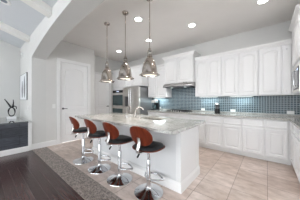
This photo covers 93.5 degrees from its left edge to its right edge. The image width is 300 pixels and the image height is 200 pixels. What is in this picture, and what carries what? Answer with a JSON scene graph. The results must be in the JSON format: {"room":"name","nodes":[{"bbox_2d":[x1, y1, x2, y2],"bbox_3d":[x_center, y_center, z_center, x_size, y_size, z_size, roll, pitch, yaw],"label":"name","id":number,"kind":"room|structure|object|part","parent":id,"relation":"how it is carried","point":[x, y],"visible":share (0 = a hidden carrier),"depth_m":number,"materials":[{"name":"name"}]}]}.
{"room":"kitchen","nodes":[
{"label":"kitchen","id":0,"kind":"room"},
{"bbox_2d":[0,40,19,117],"bbox_3d":[-5.820,-1.040,2.769,0.100,4.600,4.850,0,0,40],"label":"wall","id":1,"kind":"structure","parent":0,"point":[9,53],"depth_m":4.41,"materials":[{"name":"white paint"}]},
{"bbox_2d":[0,0,57,47],"bbox_3d":[-1.851,-2.482,-0.513,10.200,1.555,4.850,0,0,40],"label":"ceiling","id":2,"kind":"structure","parent":0,"point":[19,15],"depth_m":3.07,"materials":[{"name":"grey paint"}]},
{"bbox_2d":[0,0,10,5],"bbox_3d":[-2.742,-1.873,2.616,0.249,0.082,0.241,0,0,35],"label":"recessed light","id":3,"kind":"object","parent":2,"relation":"in","point":[6,2],"visible":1,"depth_m":2.67,"materials":[{"name":"white plastic"}]},
{"bbox_2d":[0,21,29,41],"bbox_3d":[-4.799,-2.377,1.925,0.190,1.600,4.849,0,0,40],"label":"ceiling beam","id":4,"kind":"structure","parent":2,"relation":"attached to","point":[4,27],"depth_m":3.52,"materials":[{"name":"white paint"}]},
{"bbox_2d":[21,0,51,17],"bbox_3d":[-3.412,-2.377,0.777,0.190,1.600,4.849,0,0,40],"label":"ceiling beam","id":5,"kind":"structure","parent":2,"relation":"attached to","point":[40,6],"depth_m":2.49,"materials":[{"name":"white paint"}]},
{"bbox_2d":[0,147,122,199],"bbox_3d":[-1.830,1.290,-0.330,10.400,0.060,5.160,0,0,40],"label":"floor","id":6,"kind":"structure","parent":0,"point":[23,175],"depth_m":2.22,"materials":[{"name":"brown wood"}]},
{"bbox_2d":[0,117,31,156],"bbox_3d":[-4.397,0.889,3.142,1.617,0.742,2.458,0,0,40],"label":"ledge","id":7,"kind":"object","parent":6,"relation":"on","point":[15,134],"visible":1,"depth_m":3.37,"materials":[{"name":"stone"}]},
{"bbox_2d":[4,99,16,118],"bbox_3d":[-3.956,0.236,4.003,0.123,0.563,0.262,0,0,40],"label":"sculpture","id":8,"kind":"object","parent":7,"relation":"on","point":[10,106],"visible":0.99,"depth_m":4.00,"materials":[{"name":"black metal"}]},
{"bbox_3d":[-3.796,1.198,2.614,0.018,0.125,2.390,0,0,40],"label":"baseboard","id":9,"kind":"part","parent":7,"relation":"part of","materials":[{"name":"white paint"}]},
{"bbox_2d":[20,0,104,143],"bbox_3d":[-0.207,-0.540,1.476,10.200,3.600,0.310,0,0,40],"label":"wall","id":10,"kind":"structure","parent":0,"point":[66,14],"depth_m":3.62,"materials":[{"name":"white paint"}]},
{"bbox_2d":[20,72,27,99],"bbox_3d":[-3.782,-0.400,4.214,1.000,0.770,0.024,0,0,40],"label":"framed print","id":11,"kind":"object","parent":10,"relation":"attached to","point":[24,77],"visible":1,"depth_m":4.07,"materials":[{"name":"metal"}]},
{"bbox_2d":[46,40,93,140],"bbox_3d":[-2.433,-0.255,4.426,0.110,3.030,1.400,0,0,40],"label":"wall","id":12,"kind":"structure","parent":0,"point":[64,50],"depth_m":4.02,"materials":[{"name":"beige paint"}]},
{"bbox_2d":[32,140,56,149],"bbox_3d":[-2.849,1.190,3.823,0.016,0.140,0.560,0,0,40],"label":"baseboard","id":13,"kind":"structure","parent":12,"relation":"attached to","point":[53,142],"depth_m":3.81,"materials":[{"name":"white paint"}]},
{"bbox_2d":[57,58,90,143],"bbox_3d":[-2.378,0.015,4.445,0.160,2.490,1.000,0,0,40],"label":"door","id":14,"kind":"structure","parent":12,"relation":"in","point":[73,80],"depth_m":4.36,"materials":[{"name":"white paint"}]},
{"bbox_2d":[94,55,122,112],"bbox_3d":[-1.837,-0.255,6.016,0.100,3.030,1.810,0,0,40],"label":"wall","id":15,"kind":"structure","parent":0,"point":[99,62],"depth_m":6.02,"materials":[{"name":"white paint"}]},
{"bbox_2d":[94,72,110,113],"bbox_3d":[-1.968,0.065,5.819,0.160,2.390,0.800,0,0,40],"label":"door","id":16,"kind":"structure","parent":15,"relation":"in","point":[102,91],"depth_m":5.78,"materials":[{"name":"white paint"}]},
{"bbox_2d":[47,138,299,199],"bbox_3d":[0.869,1.290,2.934,10.400,0.060,3.310,0,0,40],"label":"floor tile","id":17,"kind":"structure","parent":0,"point":[223,175],"depth_m":2.28,"materials":[{"name":"tile"}]},
{"bbox_2d":[69,117,93,163],"bbox_3d":[-1.420,0.788,2.951,0.431,0.944,0.478,0,0,40],"label":"bar stool","id":18,"kind":"object","parent":17,"relation":"on","point":[84,159],"visible":0.94,"depth_m":2.87,"materials":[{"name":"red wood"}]},
{"bbox_3d":[-1.536,0.447,2.810,0.367,0.263,0.114,0,0,40],"label":"backrest","id":19,"kind":"part","parent":18,"relation":"part of","materials":[{"name":"red wood"}]},
{"bbox_2d":[73,127,87,131],"bbox_3d":[-1.403,0.606,2.971,0.400,0.052,0.380,0,0,40],"label":"cushion","id":20,"kind":"object","parent":18,"relation":"on","point":[81,129],"depth_m":2.83,"materials":[{"name":"black leather"}]},
{"bbox_2d":[84,119,110,173],"bbox_3d":[-0.949,0.788,2.587,0.431,0.944,0.478,0,0,40],"label":"bar stool","id":21,"kind":"object","parent":17,"relation":"on","point":[92,132],"visible":0.91,"depth_m":2.50,"materials":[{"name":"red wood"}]},
{"bbox_3d":[-1.065,0.447,2.447,0.367,0.263,0.114,0,0,40],"label":"backrest","id":22,"kind":"part","parent":21,"relation":"part of","materials":[{"name":"red wood"}]},
{"bbox_2d":[88,130,105,136],"bbox_3d":[-0.932,0.606,2.607,0.400,0.052,0.380,0,0,40],"label":"cushion","id":23,"kind":"object","parent":21,"relation":"on","point":[100,133],"depth_m":2.47,"materials":[{"name":"black leather"}]},
{"bbox_2d":[102,122,132,186],"bbox_3d":[-0.500,0.788,2.235,0.431,0.944,0.478,0,0,38],"label":"bar stool","id":24,"kind":"object","parent":17,"relation":"on","point":[118,179],"visible":1,"depth_m":2.15,"materials":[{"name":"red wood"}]},
{"bbox_3d":[-0.613,0.447,2.092,0.367,0.263,0.114,0,0,38],"label":"backrest","id":25,"kind":"part","parent":24,"relation":"part of","materials":[{"name":"red wood"}]},
{"bbox_2d":[106,135,132,143],"bbox_3d":[-0.483,0.606,2.256,0.400,0.052,0.380,0,0,38],"label":"cushion","id":26,"kind":"object","parent":24,"relation":"on","point":[122,139],"depth_m":2.12,"materials":[{"name":"black leather"}]},
{"bbox_2d":[112,69,124,90],"bbox_3d":[-1.142,-0.015,6.166,0.777,2.550,0.688,0,0,40],"label":"upper cabinet","id":27,"kind":"object","parent":17,"relation":"on","point":[118,84],"visible":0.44,"depth_m":5.96,"materials":[{"name":"white paint"}]},
{"bbox_3d":[-1.476,-0.843,6.061,0.374,0.685,0.020,0,0,40],"label":"door","id":28,"kind":"part","parent":27,"relation":"part of","materials":[{"name":"white paint"}]},
{"bbox_2d":[112,90,122,112],"bbox_3d":[-1.191,0.160,6.127,0.709,1.190,0.635,0,0,40],"label":"double oven","id":29,"kind":"object","parent":27,"relation":"in","point":[117,107],"visible":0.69,"depth_m":5.89,"materials":[{"name":"metal"}]},
{"bbox_3d":[-1.182,-0.843,5.818,0.374,0.685,0.020,0,0,40],"label":"door","id":30,"kind":"part","parent":27,"relation":"part of","materials":[{"name":"white paint"}]},
{"bbox_2d":[123,86,151,114],"bbox_3d":[-0.523,0.375,5.563,0.907,1.770,0.782,0,0,40],"label":"refrigerator","id":31,"kind":"object","parent":17,"relation":"on","point":[137,96],"visible":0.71,"depth_m":5.24,"materials":[{"name":"silver metal"}]},
{"bbox_3d":[-0.889,-0.005,5.479,0.450,1.010,0.061,0,0,40],"label":"door","id":32,"kind":"part","parent":31,"relation":"part of","materials":[{"name":"metal"}]},
{"bbox_3d":[-0.537,-0.005,5.188,0.450,1.010,0.061,0,0,40],"label":"door","id":33,"kind":"part","parent":31,"relation":"part of","materials":[{"name":"metal"}]},
{"bbox_2d":[92,118,199,193],"bbox_3d":[-0.268,0.823,2.926,2.374,0.874,0.712,0,0,40],"label":"kitchen island","id":34,"kind":"object","parent":17,"relation":"on","point":[177,163],"visible":0.44,"depth_m":2.17,"materials":[{"name":"paint"}]},
{"bbox_2d":[75,112,204,134],"bbox_3d":[-0.388,0.365,2.826,2.600,0.040,1.110,0,0,40],"label":"island countertop","id":35,"kind":"structure","parent":34,"relation":"on","point":[167,125],"depth_m":2.32,"materials":[{"name":"stone"}]},
{"bbox_3d":[-0.275,1.190,2.918,2.374,0.140,0.692,0,0,40],"label":"baseboard","id":36,"kind":"part","parent":34,"relation":"part of","materials":[{"name":"white paint"}]},
{"bbox_3d":[0.392,0.753,1.941,0.076,0.734,0.010,0,0,40],"label":"corner post","id":37,"kind":"part","parent":34,"relation":"part of","materials":[{"name":"white paint"}]},
{"bbox_3d":[0.627,0.823,2.184,0.012,0.874,0.674,0,0,40],"label":"panel","id":38,"kind":"part","parent":34,"relation":"part of","materials":[{"name":"white paint"}]},
{"bbox_2d":[130,126,164,199],"bbox_3d":[-0.032,0.788,1.920,0.431,0.944,0.478,0,0,36],"label":"bar stool","id":39,"kind":"object","parent":17,"relation":"on","point":[143,139],"visible":1,"depth_m":1.84,"materials":[{"name":"silver metal"}]},
{"bbox_3d":[-0.140,0.447,1.773,0.367,0.263,0.114,0,0,36],"label":"backrest","id":40,"kind":"part","parent":39,"relation":"part of","materials":[{"name":"red wood"}]},
{"bbox_2d":[133,141,163,150],"bbox_3d":[-0.017,0.606,1.941,0.400,0.052,0.380,0,0,36],"label":"cushion","id":41,"kind":"object","parent":39,"relation":"on","point":[155,145],"depth_m":1.80,"materials":[{"name":"black leather"}]},
{"bbox_2d":[148,112,156,115],"bbox_3d":[0.274,0.824,5.027,0.395,0.873,0.623,0,0,40],"label":"base cabinet","id":42,"kind":"object","parent":17,"relation":"on","point":[149,113],"visible":0.22,"depth_m":4.79,"materials":[{"name":"white paint"}]},
{"bbox_2d":[157,112,166,116],"bbox_3d":[0.579,0.824,4.775,0.395,0.873,0.623,0,0,40],"label":"base cabinet","id":43,"kind":"object","parent":17,"relation":"on","point":[160,114],"visible":0.21,"depth_m":4.55,"materials":[{"name":"white paint"}]},
{"bbox_2d":[167,113,178,117],"bbox_3d":[0.883,0.824,4.524,0.395,0.873,0.623,0,0,40],"label":"base cabinet","id":44,"kind":"object","parent":17,"relation":"on","point":[173,115],"visible":0.22,"depth_m":4.28,"materials":[{"name":"white paint"}]},
{"bbox_2d":[179,114,191,118],"bbox_3d":[1.187,0.824,4.272,0.395,0.873,0.623,0,0,40],"label":"base cabinet","id":45,"kind":"object","parent":17,"relation":"on","point":[184,116],"visible":0.23,"depth_m":4.02,"materials":[{"name":"white paint"}]},
{"bbox_2d":[192,115,206,147],"bbox_3d":[1.492,0.824,4.020,0.395,0.873,0.623,0,0,40],"label":"base cabinet","id":46,"kind":"object","parent":17,"relation":"on","point":[202,128],"visible":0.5,"depth_m":3.73,"materials":[{"name":"white paint"}]},
{"bbox_3d":[1.300,0.478,3.789,0.375,0.152,0.023,0,0,40],"label":"drawer","id":47,"kind":"part","parent":46,"relation":"part of","materials":[{"name":"white paint"}]},
{"bbox_3d":[1.300,0.858,3.789,0.375,0.555,0.023,0,0,40],"label":"door","id":48,"kind":"part","parent":46,"relation":"part of","materials":[{"name":"white paint"}]},
{"bbox_2d":[206,115,223,150],"bbox_3d":[1.796,0.824,3.768,0.395,0.873,0.623,0,0,40],"label":"base cabinet","id":49,"kind":"object","parent":17,"relation":"on","point":[214,124],"visible":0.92,"depth_m":3.53,"materials":[{"name":"white paint"}]},
{"bbox_3d":[1.605,0.478,3.537,0.375,0.152,0.023,0,0,40],"label":"drawer","id":50,"kind":"part","parent":49,"relation":"part of","materials":[{"name":"white paint"}]},
{"bbox_3d":[1.605,0.858,3.537,0.375,0.555,0.023,0,0,40],"label":"door","id":51,"kind":"part","parent":49,"relation":"part of","materials":[{"name":"white paint"}]},
{"bbox_2d":[223,117,242,154],"bbox_3d":[2.100,0.824,3.517,0.395,0.873,0.623,0,0,40],"label":"base cabinet","id":52,"kind":"object","parent":17,"relation":"on","point":[232,126],"visible":0.92,"depth_m":3.28,"materials":[{"name":"white paint"}]},
{"bbox_3d":[1.909,0.478,3.285,0.375,0.152,0.023,0,0,40],"label":"drawer","id":53,"kind":"part","parent":52,"relation":"part of","materials":[{"name":"white paint"}]},
{"bbox_3d":[1.909,0.858,3.285,0.375,0.555,0.023,0,0,40],"label":"door","id":54,"kind":"part","parent":52,"relation":"part of","materials":[{"name":"white paint"}]},
{"bbox_2d":[242,118,264,159],"bbox_3d":[2.405,0.824,3.265,0.395,0.873,0.623,0,0,40],"label":"base cabinet","id":55,"kind":"object","parent":17,"relation":"on","point":[253,130],"visible":0.97,"depth_m":3.03,"materials":[{"name":"white paint"}]},
{"bbox_3d":[2.214,0.478,3.034,0.375,0.152,0.023,0,0,40],"label":"drawer","id":56,"kind":"part","parent":55,"relation":"part of","materials":[{"name":"white paint"}]},
{"bbox_3d":[2.214,0.858,3.034,0.375,0.555,0.023,0,0,40],"label":"door","id":57,"kind":"part","parent":55,"relation":"part of","materials":[{"name":"white paint"}]},
{"bbox_2d":[265,119,290,164],"bbox_3d":[2.711,0.824,3.012,0.399,0.873,0.623,0,0,40],"label":"base cabinet","id":58,"kind":"object","parent":17,"relation":"on","point":[277,132],"visible":0.9,"depth_m":2.78,"materials":[{"name":"white paint"}]},
{"bbox_3d":[2.504,0.478,2.793,0.339,0.152,0.023,0,0,40],"label":"drawer","id":59,"kind":"part","parent":58,"relation":"part of","materials":[{"name":"white paint"}]},
{"bbox_3d":[2.504,0.858,2.793,0.339,0.555,0.023,0,0,40],"label":"door","id":60,"kind":"part","parent":58,"relation":"part of","materials":[{"name":"white paint"}]},
{"bbox_2d":[291,123,295,167],"bbox_3d":[2.741,0.824,2.281,0.623,0.873,0.460,0,0,40],"label":"base cabinet","id":61,"kind":"object","parent":17,"relation":"on","point":[293,135],"visible":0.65,"depth_m":2.47,"materials":[{"name":"white paint"}]},
{"bbox_2d":[294,126,299,179],"bbox_3d":[2.448,0.824,1.927,0.623,0.873,0.460,0,0,40],"label":"base cabinet","id":62,"kind":"object","parent":17,"relation":"on","point":[296,130],"visible":0.81,"depth_m":2.14,"materials":[{"name":"white paint"}]},
{"bbox_3d":[2.217,0.478,2.118,0.023,0.152,0.440,0,0,40],"label":"drawer","id":63,"kind":"part","parent":62,"relation":"part of","materials":[{"name":"white paint"}]},
{"bbox_2d":[299,130,299,182],"bbox_3d":[2.155,0.824,1.572,0.623,0.873,0.460,0,0,40],"label":"base cabinet","id":64,"kind":"object","parent":17,"relation":"on","point":[299,130],"visible":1,"depth_m":1.93,"materials":[{"name":"white paint"}]},
{"bbox_2d":[147,109,299,129],"bbox_3d":[1.280,0.345,3.291,4.179,0.080,2.034,0,0,40],"label":"countertop","id":65,"kind":"structure","parent":64,"relation":"on","point":[294,119],"depth_m":3.32,"materials":[{"name":"grey stone"}]},
{"bbox_2d":[151,100,159,109],"bbox_3d":[0.200,0.165,5.200,0.200,0.360,0.250,0,0,40],"label":"coffee maker","id":66,"kind":"object","parent":65,"relation":"on","point":[156,106],"visible":1,"depth_m":5.16,"materials":[{"name":"black plastic"}]},
{"bbox_2d":[167,109,191,111],"bbox_3d":[0.924,0.321,4.491,0.700,0.046,0.440,0,0,40],"label":"cooktop","id":67,"kind":"object","parent":65,"relation":"in","point":[172,110],"visible":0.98,"depth_m":4.32,"materials":[{"name":"black metal"}]},
{"bbox_2d":[214,103,219,112],"bbox_3d":[1.819,0.203,3.816,0.136,0.282,0.136,0,0,40],"label":"coffee grinder","id":68,"kind":"object","parent":65,"relation":"on","point":[217,110],"visible":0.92,"depth_m":3.77,"materials":[{"name":"black plastic"}]},
{"bbox_2d":[62,0,299,62],"bbox_3d":[-0.256,-1.820,3.865,7.480,0.100,3.310,0,0,40],"label":"ceiling","id":69,"kind":"structure","parent":0,"point":[169,19],"depth_m":3.20,"materials":[{"name":"beige paint"}]},
{"bbox_2d":[99,22,114,82],"bbox_3d":[-0.989,-1.097,3.245,0.317,1.345,0.317,0,0,-31],"label":"pendant lamp","id":70,"kind":"object","parent":69,"relation":"hanging from","point":[106,77],"visible":1,"depth_m":3.17,"materials":[{"name":"silver metal"}]},
{"bbox_3d":[-0.989,-0.590,3.245,0.318,0.330,0.318,0,0,0],"label":"lamp shade","id":71,"kind":"part","parent":70,"relation":"part of","materials":[{"name":"silver metal"}]},
{"bbox_2d":[117,10,133,79],"bbox_3d":[-0.496,-1.097,2.837,0.317,1.345,0.317,0,0,-31],"label":"pendant lamp","id":72,"kind":"object","parent":69,"relation":"hanging from","point":[125,73],"visible":1,"depth_m":2.77,"materials":[{"name":"silver metal"}]},
{"bbox_3d":[-0.496,-0.590,2.837,0.318,0.330,0.318,0,0,0],"label":"lamp shade","id":73,"kind":"part","parent":72,"relation":"part of","materials":[{"name":"silver metal"}]},
{"bbox_3d":[-0.496,-1.315,2.837,0.017,0.840,0.017,0,0,0],"label":"rod","id":74,"kind":"part","parent":72,"relation":"part of","materials":[{"name":"silver metal"}]},
{"bbox_2d":[134,16,142,21],"bbox_3d":[-0.255,-1.765,3.066,0.196,0.009,0.196,0,0,40],"label":"recessed light","id":75,"kind":"object","parent":69,"relation":"in","point":[137,19],"visible":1,"depth_m":3.06,"materials":[{"name":"white plastic"}]},
{"bbox_2d":[139,0,159,76],"bbox_3d":[-0.006,-1.097,2.432,0.317,1.345,0.317,0,0,-31],"label":"pendant lamp","id":76,"kind":"object","parent":69,"relation":"hanging from","point":[149,69],"visible":1,"depth_m":2.36,"materials":[{"name":"silver metal"}]},
{"bbox_3d":[-0.006,-0.590,2.432,0.318,0.330,0.318,0,0,0],"label":"lamp shade","id":77,"kind":"part","parent":76,"relation":"part of","materials":[{"name":"silver metal"}]},
{"bbox_3d":[-0.006,-1.315,2.432,0.017,0.840,0.017,0,0,0],"label":"rod","id":78,"kind":"part","parent":76,"relation":"part of","materials":[{"name":"silver metal"}]},
{"bbox_2d":[188,23,195,27],"bbox_3d":[0.986,-1.765,3.311,0.196,0.009,0.196,0,0,40],"label":"recessed light","id":79,"kind":"object","parent":69,"relation":"in","point":[190,25],"visible":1,"depth_m":3.31,"materials":[{"name":"white"}]},
{"bbox_2d":[256,0,268,4],"bbox_3d":[2.001,-1.765,2.498,0.196,0.009,0.196,0,0,40],"label":"recessed light","id":80,"kind":"object","parent":69,"relation":"in","point":[258,2],"visible":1,"depth_m":2.51,"materials":[{"name":"white"}]},
{"bbox_2d":[127,20,291,108],"bbox_3d":[1.191,-0.255,4.751,6.380,3.030,0.100,0,0,40],"label":"wall","id":81,"kind":"structure","parent":0,"point":[276,32],"depth_m":3.75,"materials":[{"name":"beige paint"}]},
{"bbox_2d":[125,64,147,86],"bbox_3d":[-0.442,-0.915,5.587,1.033,0.750,0.688,0,0,40],"label":"upper cabinet","id":82,"kind":"object","parent":81,"relation":"attached to","point":[138,80],"visible":0.56,"depth_m":5.25,"materials":[{"name":"white paint"}]},
{"bbox_3d":[-0.836,-0.870,5.532,0.461,0.636,0.020,0,0,40],"label":"door","id":83,"kind":"part","parent":82,"relation":"part of","materials":[{"name":"white paint"}]},
{"bbox_3d":[-0.572,-1.248,5.430,1.033,0.085,0.280,0,0,40],"label":"crown","id":84,"kind":"part","parent":82,"relation":"part of","materials":[{"name":"white paint"}]},
{"bbox_3d":[-0.469,-0.870,5.228,0.460,0.636,0.020,0,0,40],"label":"door","id":85,"kind":"part","parent":82,"relation":"part of","materials":[{"name":"white paint"}]},
{"bbox_2d":[148,64,171,97],"bbox_3d":[0.331,-0.679,5.149,0.827,1.135,0.378,0,0,40],"label":"upper cabinet","id":86,"kind":"object","parent":81,"relation":"attached to","point":[155,84],"visible":0.49,"depth_m":5.00,"materials":[{"name":"white paint"}]},
{"bbox_3d":[0.083,-0.634,5.174,0.398,1.021,0.020,0,0,40],"label":"door","id":87,"kind":"part","parent":86,"relation":"part of","materials":[{"name":"white paint"}]},
{"bbox_3d":[0.402,-0.634,4.910,0.398,1.021,0.020,0,0,40],"label":"door","id":88,"kind":"part","parent":86,"relation":"part of","materials":[{"name":"white paint"}]},
{"bbox_2d":[163,82,194,88],"bbox_3d":[0.973,-0.474,4.496,0.984,0.142,0.541,0,0,40],"label":"range hood","id":89,"kind":"object","parent":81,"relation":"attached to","point":[187,84],"visible":0.95,"depth_m":4.30,"materials":[{"name":"metal"}]},
{"bbox_2d":[162,50,200,83],"bbox_3d":[0.985,-0.975,4.511,1.108,0.880,0.528,0,0,40],"label":"upper cabinet","id":90,"kind":"object","parent":81,"relation":"attached to","point":[178,68],"visible":0.99,"depth_m":4.27,"materials":[{"name":"white paint"}]},
{"bbox_3d":[0.658,-0.930,4.504,0.478,0.766,0.020,0,0,40],"label":"door","id":91,"kind":"part","parent":90,"relation":"part of","materials":[{"name":"white paint"}]},
{"bbox_3d":[0.982,-1.373,4.508,1.108,0.085,0.520,0,0,40],"label":"crown","id":92,"kind":"part","parent":90,"relation":"part of","materials":[{"name":"white paint"}]},
{"bbox_3d":[1.039,-0.930,4.189,0.478,0.766,0.020,0,0,40],"label":"door","id":93,"kind":"part","parent":90,"relation":"part of","materials":[{"name":"white paint"}]},
{"bbox_2d":[195,52,223,96],"bbox_3d":[1.688,-0.679,4.027,0.707,1.135,0.378,0,0,40],"label":"upper cabinet","id":94,"kind":"object","parent":81,"relation":"attached to","point":[208,68],"visible":0.99,"depth_m":3.89,"materials":[{"name":"white paint"}]},
{"bbox_3d":[1.462,-0.634,4.034,0.333,1.021,0.020,0,0,40],"label":"door","id":95,"kind":"part","parent":94,"relation":"part of","materials":[{"name":"white paint"}]},
{"bbox_3d":[1.587,-1.204,3.904,0.707,0.085,0.060,0,0,40],"label":"crown","id":96,"kind":"part","parent":94,"relation":"part of","materials":[{"name":"white paint"}]},
{"bbox_3d":[1.734,-0.634,3.809,0.342,1.021,0.020,0,0,40],"label":"door","id":97,"kind":"part","parent":94,"relation":"part of","materials":[{"name":"white paint"}]},
{"bbox_2d":[152,87,299,114],"bbox_3d":[1.799,-0.087,4.176,4.450,0.785,0.012,0,0,40],"label":"tiled wall","id":98,"kind":"structure","parent":81,"relation":"attached to","point":[182,98],"depth_m":3.81,"materials":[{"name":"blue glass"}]},
{"bbox_2d":[221,45,258,95],"bbox_3d":[2.258,-0.679,3.556,0.763,1.135,0.378,0,0,40],"label":"upper cabinet","id":99,"kind":"object","parent":81,"relation":"attached to","point":[240,67],"visible":0.99,"depth_m":3.40,"materials":[{"name":"white paint"}]},
{"bbox_3d":[2.022,-0.634,3.570,0.366,1.021,0.020,0,0,40],"label":"door","id":100,"kind":"part","parent":99,"relation":"part of","materials":[{"name":"white paint"}]},
{"bbox_3d":[2.156,-1.204,3.433,0.763,0.085,0.060,0,0,40],"label":"crown","id":101,"kind":"part","parent":99,"relation":"part of","materials":[{"name":"white paint"}]},
{"bbox_3d":[2.316,-0.634,3.327,0.366,1.021,0.020,0,0,40],"label":"door","id":102,"kind":"part","parent":99,"relation":"part of","materials":[{"name":"white paint"}]},
{"bbox_2d":[258,38,299,95],"bbox_3d":[2.979,-0.679,2.959,1.101,1.135,0.378,0,0,40],"label":"upper cabinet","id":103,"kind":"object","parent":81,"relation":"attached to","point":[275,58],"visible":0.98,"depth_m":3.01,"materials":[{"name":"white paint"}]},
{"bbox_3d":[2.614,-0.634,3.080,0.369,1.021,0.020,0,0,40],"label":"door","id":104,"kind":"part","parent":103,"relation":"part of","materials":[{"name":"white paint"}]},
{"bbox_3d":[2.877,-1.204,2.837,1.101,0.085,0.060,0,0,40],"label":"crown","id":105,"kind":"part","parent":103,"relation":"part of","materials":[{"name":"white paint"}]},
{"bbox_3d":[2.822,-0.634,2.908,0.139,1.021,0.020,0,0,40],"label":"door","id":106,"kind":"part","parent":103,"relation":"part of","materials":[{"name":"white paint"}]},
{"bbox_3d":[2.556,-0.255,1.474,0.100,3.030,3.210,0,0,40],"label":"wall","id":107,"kind":"structure","parent":0,"visible":0},
{"bbox_2d":[288,4,299,93],"bbox_3d":[2.775,-0.790,2.318,0.633,1.320,0.980,0,0,40],"label":"upper cabinet","id":108,"kind":"object","parent":107,"relation":"attached to","point":[294,27],"visible":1,"depth_m":2.38,"materials":[{"name":"white paint"}]},
{"bbox_3d":[2.706,-1.000,2.652,0.020,0.680,0.410,0,0,40],"label":"door","id":109,"kind":"part","parent":108,"relation":"part of","materials":[{"name":"white paint"}]},
{"bbox_3d":[2.772,-1.407,2.321,0.625,0.085,0.980,0,0,40],"label":"crown","id":110,"kind":"part","parent":108,"relation":"part of","materials":[{"name":"white paint"}]},
{"bbox_2d":[292,61,299,92],"bbox_3d":[2.717,-0.381,2.366,0.478,0.462,0.744,0,0,40],"label":"microwave","id":111,"kind":"object","parent":108,"relation":"in","point":[296,70],"visible":1,"depth_m":2.36,"materials":[{"name":"metal"}]},
{"bbox_3d":[2.613,-0.380,2.543,0.015,0.340,0.484,0,0,40],"label":"door","id":112,"kind":"part","parent":111,"relation":"part of","materials":[{"name":"silver metal"}]},
{"bbox_3d":[2.411,-0.380,2.298,0.013,0.340,0.130,0,0,40],"label":"control panel","id":113,"kind":"part","parent":111,"relation":"part of","materials":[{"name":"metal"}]},
{"bbox_3d":[2.432,-1.000,2.321,0.020,0.680,0.410,0,0,40],"label":"door","id":114,"kind":"part","parent":108,"relation":"part of","materials":[{"name":"white paint"}]}
]}

